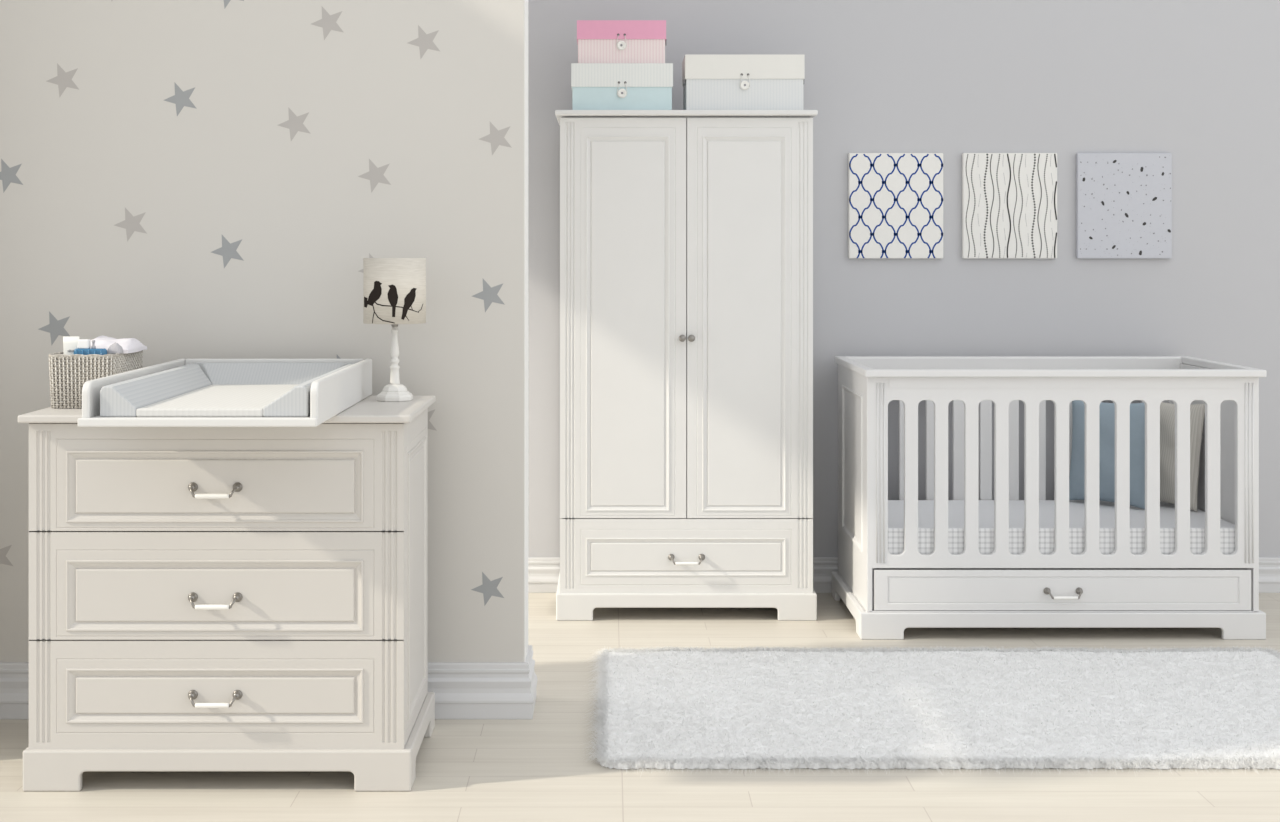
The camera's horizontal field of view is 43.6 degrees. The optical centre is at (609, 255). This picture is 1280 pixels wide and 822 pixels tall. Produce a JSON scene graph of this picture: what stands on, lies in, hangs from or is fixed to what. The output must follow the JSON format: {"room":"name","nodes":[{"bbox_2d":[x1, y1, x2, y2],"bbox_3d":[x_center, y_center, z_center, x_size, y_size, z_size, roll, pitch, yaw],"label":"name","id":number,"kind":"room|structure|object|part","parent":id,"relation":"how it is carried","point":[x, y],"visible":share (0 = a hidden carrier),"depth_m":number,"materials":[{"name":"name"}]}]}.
{"room":"children's room","nodes":[
{"label":"children's room","id":0,"kind":"room"},
{"bbox_2d":[0,0,527,661],"bbox_3d":[-1.051,-1.529,4.857,1.597,5.800,0.200,0,0,0],"label":"wall","id":1,"kind":"structure","parent":0,"point":[303,216],"depth_m":4.76,"materials":[{"name":"beige paint"}]},
{"bbox_2d":[0,545,12,565],"bbox_3d":[-1.824,0.895,4.757,0.100,0.103,0.001,0,0,0],"label":"decal","id":2,"kind":"object","parent":1,"relation":"attached to","point":[3,559],"visible":1,"depth_m":4.76,"materials":[{"name":"grey plastic"}]},
{"bbox_2d":[0,159,22,192],"bbox_3d":[-1.794,-0.239,4.757,0.100,0.103,0.001,0,0,0],"label":"decal","id":3,"kind":"object","parent":1,"relation":"attached to","point":[7,175],"visible":1,"depth_m":4.76,"materials":[{"name":"grey plastic"}]},
{"bbox_2d":[38,311,69,345],"bbox_3d":[-1.651,0.215,4.757,0.100,0.103,0.001,0,0,0],"label":"decal","id":4,"kind":"object","parent":1,"relation":"attached to","point":[55,327],"visible":0.91,"depth_m":4.76,"materials":[{"name":"grey plastic"}]},
{"bbox_2d":[47,63,78,97],"bbox_3d":[-1.627,-0.522,4.757,0.100,0.103,0.001,0,0,0],"label":"decal","id":5,"kind":"object","parent":1,"relation":"attached to","point":[63,79],"visible":1,"depth_m":4.76,"materials":[{"name":"grey plastic"}]},
{"bbox_2d":[114,208,146,241],"bbox_3d":[-1.426,-0.094,4.757,0.100,0.103,0.001,0,0,0],"label":"decal","id":6,"kind":"object","parent":1,"relation":"attached to","point":[131,224],"visible":1,"depth_m":4.76,"materials":[{"name":"grey plastic"}]},
{"bbox_2d":[164,83,196,115],"bbox_3d":[-1.278,-0.466,4.757,0.100,0.103,0.001,0,0,0],"label":"decal","id":7,"kind":"object","parent":1,"relation":"attached to","point":[181,99],"visible":1,"depth_m":4.76,"materials":[{"name":"grey plastic"}]},
{"bbox_2d":[211,235,243,267],"bbox_3d":[-1.138,-0.014,4.757,0.100,0.103,0.001,0,0,0],"label":"decal","id":8,"kind":"object","parent":1,"relation":"attached to","point":[228,251],"visible":1,"depth_m":4.76,"materials":[{"name":"grey plastic"}]},
{"bbox_2d":[224,0,243,8],"bbox_3d":[-1.137,-0.785,4.757,0.100,0.103,0.001,0,0,0],"label":"decal","id":9,"kind":"object","parent":1,"relation":"attached to","point":[226,2],"visible":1,"depth_m":4.76,"materials":[{"name":"grey plastic"}]},
{"bbox_2d":[0,645,537,718],"bbox_3d":[-1.038,1.290,4.857,1.624,0.163,0.254,0,0,0],"label":"baseboard","id":10,"kind":"structure","parent":1,"relation":"attached to","point":[462,690],"depth_m":4.74,"materials":[{"name":"paint"}]},
{"bbox_2d":[278,107,310,140],"bbox_3d":[-0.940,-0.391,4.757,0.100,0.103,0.001,0,0,0],"label":"decal","id":11,"kind":"object","parent":1,"relation":"attached to","point":[295,124],"visible":1,"depth_m":4.76,"materials":[{"name":"grey plastic"}]},
{"bbox_2d":[311,7,342,39],"bbox_3d":[-0.841,-0.692,4.757,0.100,0.103,0.001,0,0,0],"label":"decal","id":12,"kind":"object","parent":1,"relation":"attached to","point":[328,23],"visible":1,"depth_m":4.76,"materials":[{"name":"grey plastic"}]},
{"bbox_2d":[358,159,390,192],"bbox_3d":[-0.700,-0.239,4.757,0.100,0.103,0.001,0,0,0],"label":"decal","id":13,"kind":"object","parent":1,"relation":"attached to","point":[375,175],"visible":1,"depth_m":4.76,"materials":[{"name":"grey plastic"}]},
{"bbox_2d":[408,25,439,58],"bbox_3d":[-0.554,-0.636,4.757,0.100,0.103,0.001,0,0,0],"label":"decal","id":14,"kind":"object","parent":1,"relation":"attached to","point":[425,41],"visible":1,"depth_m":4.76,"materials":[{"name":"grey plastic"}]},
{"bbox_2d":[428,410,436,430],"bbox_3d":[-0.565,0.492,4.757,0.100,0.103,0.001,0,0,0],"label":"decal","id":15,"kind":"object","parent":1,"relation":"attached to","point":[430,426],"visible":0.31,"depth_m":4.76,"materials":[{"name":"grey plastic"}]},
{"bbox_2d":[471,572,503,605],"bbox_3d":[-0.364,0.990,4.757,0.100,0.103,0.001,0,0,0],"label":"decal","id":16,"kind":"object","parent":1,"relation":"attached to","point":[489,588],"visible":1,"depth_m":4.76,"materials":[{"name":"grey plastic"}]},
{"bbox_2d":[472,279,504,311],"bbox_3d":[-0.362,0.117,4.757,0.100,0.103,0.001,0,0,0],"label":"decal","id":17,"kind":"object","parent":1,"relation":"attached to","point":[489,295],"visible":1,"depth_m":4.76,"materials":[{"name":"grey plastic"}]},
{"bbox_2d":[479,122,511,154],"bbox_3d":[-0.342,-0.350,4.757,0.100,0.103,0.001,0,0,0],"label":"decal","id":18,"kind":"object","parent":1,"relation":"attached to","point":[496,138],"visible":1,"depth_m":4.76,"materials":[{"name":"grey plastic"}]},
{"bbox_2d":[0,593,1279,821],"bbox_3d":[0.000,1.421,2.728,12.000,0.100,7.855,0,0,0],"label":"floor","id":19,"kind":"structure","parent":0,"point":[536,769],"depth_m":4.16,"materials":[{"name":"beige wood"}]},
{"bbox_2d":[18,395,435,790],"bbox_3d":[-1.009,0.888,4.365,1.002,0.965,0.599,0,0,0],"label":"dresser","id":20,"kind":"object","parent":19,"relation":"on","point":[201,598],"visible":0.98,"depth_m":4.11,"materials":[{"name":"white paint"}]},
{"bbox_2d":[49,350,142,407],"bbox_3d":[-1.408,0.333,4.393,0.180,0.144,0.294,0,0,0],"label":"wicker basket","id":21,"kind":"object","parent":20,"relation":"on","point":[68,375],"visible":0.6,"depth_m":4.25,"materials":[{"name":"beige wicker"}]},
{"bbox_2d":[63,336,78,354],"bbox_3d":[-1.448,0.309,4.300,0.036,0.185,0.036,0,0,37],"label":"tube","id":22,"kind":"object","parent":21,"relation":"in","point":[70,343],"visible":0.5,"depth_m":4.30,"materials":[{"name":"white plastic"}]},
{"bbox_2d":[74,339,106,354],"bbox_3d":[-1.391,0.312,4.283,0.088,0.178,0.030,0,0,0],"label":"bottle","id":23,"kind":"object","parent":21,"relation":"in","point":[84,347],"visible":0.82,"depth_m":4.27,"materials":[{"name":"plastic"}]},
{"bbox_2d":[107,342,123,353],"bbox_3d":[-1.333,0.247,4.312,0.038,0.030,0.034,0,0,0],"label":"folded cloth","id":24,"kind":"object","parent":21,"relation":"in","point":[115,348],"visible":1,"depth_m":4.30,"materials":[{"name":"white fabric"}]},
{"bbox_2d":[91,336,146,352],"bbox_3d":[-1.378,0.242,4.428,0.152,0.043,0.185,0,0,0],"label":"folded cloth","id":25,"kind":"object","parent":21,"relation":"in","point":[129,345],"visible":0.57,"depth_m":4.38,"materials":[{"name":"white fabric"}]},
{"bbox_3d":[-1.068,1.131,4.087,0.028,0.036,0.039,0,0,0],"label":"handle mount","id":26,"kind":"part","parent":20,"relation":"part of","materials":[{"name":"silver metal"}]},
{"bbox_3d":[-1.068,0.881,4.087,0.028,0.036,0.039,0,0,0],"label":"handle mount","id":27,"kind":"part","parent":20,"relation":"part of","materials":[{"name":"silver metal"}]},
{"bbox_3d":[-1.068,0.598,4.087,0.028,0.036,0.039,0,0,0],"label":"handle mount","id":28,"kind":"part","parent":20,"relation":"part of","materials":[{"name":"silver metal"}]},
{"bbox_3d":[-1.011,1.128,4.116,0.963,0.280,0.027,0,0,0],"label":"drawer","id":29,"kind":"part","parent":20,"relation":"part of","materials":[{"name":"white paint"}]},
{"bbox_3d":[-1.011,0.847,4.116,0.963,0.276,0.027,0,0,0],"label":"drawer","id":30,"kind":"part","parent":20,"relation":"part of","materials":[{"name":"white paint"}]},
{"bbox_3d":[-1.011,0.568,4.116,0.963,0.275,0.027,0,0,0],"label":"drawer","id":31,"kind":"part","parent":20,"relation":"part of","materials":[{"name":"white paint"}]},
{"bbox_2d":[78,359,371,426],"bbox_3d":[-0.978,0.352,4.232,0.568,0.106,0.885,0,0,0],"label":"tray","id":32,"kind":"object","parent":20,"relation":"on","point":[334,393],"visible":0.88,"depth_m":3.87,"materials":[{"name":"white paint"}]},
{"bbox_3d":[-0.978,0.395,4.232,0.568,0.021,0.885,0,0,0],"label":"board","id":33,"kind":"part","parent":32,"relation":"part of","materials":[{"name":"white paint"}]},
{"bbox_2d":[100,363,354,416],"bbox_3d":[-0.969,0.347,4.234,0.497,0.074,0.837,0,0,0],"label":"mat","id":34,"kind":"object","parent":32,"relation":"on","point":[195,389],"visible":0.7,"depth_m":4.12,"materials":[{"name":"fabric"}]},
{"bbox_3d":[-0.957,0.881,4.087,0.028,0.036,0.039,0,0,0],"label":"handle mount","id":35,"kind":"part","parent":20,"relation":"part of","materials":[{"name":"silver metal"}]},
{"bbox_3d":[-0.957,0.598,4.087,0.028,0.036,0.039,0,0,0],"label":"handle mount","id":36,"kind":"part","parent":20,"relation":"part of","materials":[{"name":"silver metal"}]},
{"bbox_3d":[-0.957,1.131,4.087,0.028,0.036,0.039,0,0,0],"label":"handle mount","id":37,"kind":"part","parent":20,"relation":"part of","materials":[{"name":"silver metal"}]},
{"bbox_2d":[363,258,425,401],"bbox_3d":[-0.605,0.206,4.500,0.174,0.400,0.175,0,0,0],"label":"table lamp","id":38,"kind":"object","parent":20,"relation":"on","point":[394,289],"visible":1,"depth_m":4.43,"materials":[{"name":"white fabric"}]},
{"bbox_3d":[-0.605,0.097,4.500,0.174,0.183,0.175,0,0,0],"label":"lamp shade","id":39,"kind":"part","parent":38,"relation":"part of","materials":[{"name":"fabric"}]},
{"bbox_3d":[-0.605,0.260,4.500,0.029,0.202,0.029,0,0,0],"label":"stem","id":40,"kind":"part","parent":38,"relation":"part of","materials":[{"name":"white wood"}]},
{"bbox_2d":[555,110,817,620],"bbox_3d":[0.287,0.412,6.242,0.985,1.919,0.517,0,0,0],"label":"wardrobe","id":41,"kind":"object","parent":19,"relation":"on","point":[686,236],"visible":1,"depth_m":6.03,"materials":[{"name":"white paint"}]},
{"bbox_2d":[571,63,672,109],"bbox_3d":[0.046,-0.638,6.175,0.384,0.180,0.273,0,0,0],"label":"storage box","id":42,"kind":"object","parent":41,"relation":"on","point":[595,86],"visible":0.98,"depth_m":6.04,"materials":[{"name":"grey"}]},
{"bbox_2d":[577,20,666,62],"bbox_3d":[0.045,-0.810,6.174,0.342,0.164,0.248,0,0,0],"label":"storage box","id":43,"kind":"object","parent":42,"relation":"on","point":[598,41],"visible":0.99,"depth_m":6.06,"materials":[{"name":"pink cardboard"}]},
{"bbox_3d":[0.043,-0.856,6.176,0.338,0.071,0.245,0,0,0],"label":"lid","id":44,"kind":"part","parent":43,"relation":"part of","materials":[{"name":"pink cardboard"}]},
{"bbox_3d":[0.046,-0.683,6.176,0.384,0.089,0.270,0,0,0],"label":"lid","id":45,"kind":"part","parent":42,"relation":"part of","materials":[{"name":"white cardboard"}]},
{"bbox_3d":[0.049,0.234,6.034,0.475,1.507,0.026,0,0,0],"label":"door","id":46,"kind":"part","parent":41,"relation":"part of","materials":[{"name":"white paint"}]},
{"bbox_3d":[0.232,1.139,6.005,0.028,0.036,0.039,0,0,0],"label":"handle mount","id":47,"kind":"part","parent":41,"relation":"part of","materials":[{"name":"silver metal"}]},
{"bbox_3d":[0.271,0.309,6.010,0.027,0.027,0.030,0,0,0],"label":"knob","id":48,"kind":"part","parent":41,"relation":"part of","materials":[{"name":"silver metal"}]},
{"bbox_3d":[0.288,-0.523,6.268,0.945,0.009,0.446,0,0,0],"label":"cornice","id":49,"kind":"part","parent":41,"relation":"part of","materials":[{"name":"white paint"}]},
{"bbox_3d":[0.288,1.130,6.034,0.953,0.279,0.026,0,0,0],"label":"drawer","id":50,"kind":"part","parent":41,"relation":"part of","materials":[{"name":"white paint"}]},
{"bbox_3d":[0.306,0.309,6.010,0.027,0.027,0.030,0,0,0],"label":"knob","id":51,"kind":"part","parent":41,"relation":"part of","materials":[{"name":"silver metal"}]},
{"bbox_3d":[0.344,1.139,6.005,0.028,0.036,0.039,0,0,0],"label":"handle mount","id":52,"kind":"part","parent":41,"relation":"part of","materials":[{"name":"silver metal"}]},
{"bbox_2d":[682,55,804,109],"bbox_3d":[0.509,-0.654,6.175,0.457,0.213,0.273,0,0,0],"label":"storage box","id":53,"kind":"object","parent":41,"relation":"on","point":[709,82],"visible":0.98,"depth_m":6.04,"materials":[{"name":"grey cardboard"}]},
{"bbox_3d":[0.509,-0.715,6.176,0.450,0.092,0.270,0,0,0],"label":"lid","id":54,"kind":"part","parent":53,"relation":"part of","materials":[{"name":"white cardboard"}]},
{"bbox_3d":[0.527,0.234,6.034,0.474,1.507,0.026,0,0,0],"label":"door","id":55,"kind":"part","parent":41,"relation":"part of","materials":[{"name":"white paint"}]},
{"bbox_2d":[581,645,1279,777],"bbox_3d":[1.122,1.353,4.883,2.452,0.034,1.379,0,0,0],"label":"shaggy rug","id":56,"kind":"object","parent":19,"relation":"on","point":[751,708],"visible":1,"depth_m":4.77,"materials":[{"name":"white fabric"}]},
{"bbox_2d":[831,356,1265,639],"bbox_3d":[1.619,0.888,6.083,1.450,0.965,0.793,0,0,0],"label":"crib","id":57,"kind":"object","parent":19,"relation":"on","point":[886,594],"visible":0.91,"depth_m":5.72,"materials":[{"name":"white paint"}]},
{"bbox_3d":[0.934,0.853,6.090,0.033,0.842,0.678,0,0,0],"label":"panel","id":58,"kind":"part","parent":57,"relation":"part of","materials":[{"name":"white paint"}]},
{"bbox_3d":[1.621,0.842,6.443,1.403,0.865,0.026,0,0,0],"label":"panel","id":59,"kind":"part","parent":57,"relation":"part of","materials":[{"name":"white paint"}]},
{"bbox_3d":[1.566,1.204,5.708,0.028,0.036,0.039,0,0,0],"label":"handle mount","id":60,"kind":"part","parent":57,"relation":"part of","materials":[{"name":"silver metal"}]},
{"bbox_3d":[1.623,0.419,6.087,1.429,0.026,0.787,0,0,0],"label":"capping rail","id":61,"kind":"part","parent":57,"relation":"part of","materials":[{"name":"white paint"}]},
{"bbox_2d":[888,500,1234,553],"bbox_3d":[1.621,1.036,6.090,1.331,0.115,0.670,0,0,0],"label":"mattress","id":62,"kind":"object","parent":57,"relation":"on","point":[895,507],"visible":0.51,"depth_m":5.76,"materials":[{"name":"white fabric"}]},
{"bbox_2d":[1069,400,1144,508],"bbox_3d":[1.957,0.770,6.285,0.129,0.412,0.336,0,0,-44],"label":"pillow","id":63,"kind":"object","parent":62,"relation":"on","point":[1106,410],"visible":0.54,"depth_m":6.24,"materials":[{"name":"blue fabric"}]},
{"bbox_2d":[1160,402,1204,511],"bbox_3d":[2.188,0.770,6.252,0.106,0.412,0.319,0,0,-22],"label":"pillow","id":64,"kind":"object","parent":62,"relation":"on","point":[1167,410],"visible":0.46,"depth_m":6.19,"materials":[{"name":"fabric"}]},
{"bbox_3d":[1.677,1.204,5.708,0.028,0.036,0.039,0,0,0],"label":"handle mount","id":65,"kind":"part","parent":57,"relation":"part of","materials":[{"name":"silver metal"}]},
{"bbox_3d":[2.308,0.853,6.090,0.033,0.842,0.678,0,0,0],"label":"panel","id":66,"kind":"part","parent":57,"relation":"part of","materials":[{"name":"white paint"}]},
{"bbox_2d":[528,0,1279,556],"bbox_3d":[1.675,-1.529,6.595,7.050,5.800,0.120,0,0,0],"label":"wall","id":67,"kind":"structure","parent":0,"point":[1197,82],"depth_m":6.54,"materials":[{"name":"grey paint"}]},
{"bbox_2d":[848,153,942,257],"bbox_3d":[1.165,-0.205,6.524,0.385,0.430,0.022,0,0,0],"label":"picture","id":68,"kind":"object","parent":67,"relation":"attached to","point":[895,200],"visible":1,"depth_m":6.51,"materials":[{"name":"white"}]},
{"bbox_2d":[528,557,1279,592],"bbox_3d":[1.675,1.301,6.521,7.050,0.140,0.027,0,0,0],"label":"baseboard","id":69,"kind":"structure","parent":67,"relation":"attached to","point":[543,572],"depth_m":6.52,"materials":[{"name":"paint"}]},
{"bbox_2d":[962,153,1056,257],"bbox_3d":[1.629,-0.205,6.524,0.385,0.430,0.022,0,0,0],"label":"picture","id":70,"kind":"object","parent":67,"relation":"attached to","point":[1009,200],"visible":1,"depth_m":6.51,"materials":[{"name":"grey fabric"}]},
{"bbox_2d":[1076,153,1171,257],"bbox_3d":[2.095,-0.205,6.524,0.385,0.430,0.022,0,0,0],"label":"picture","id":71,"kind":"object","parent":67,"relation":"attached to","point":[1124,200],"visible":1,"depth_m":6.51,"materials":[{"name":"grey fabric"}]}
]}

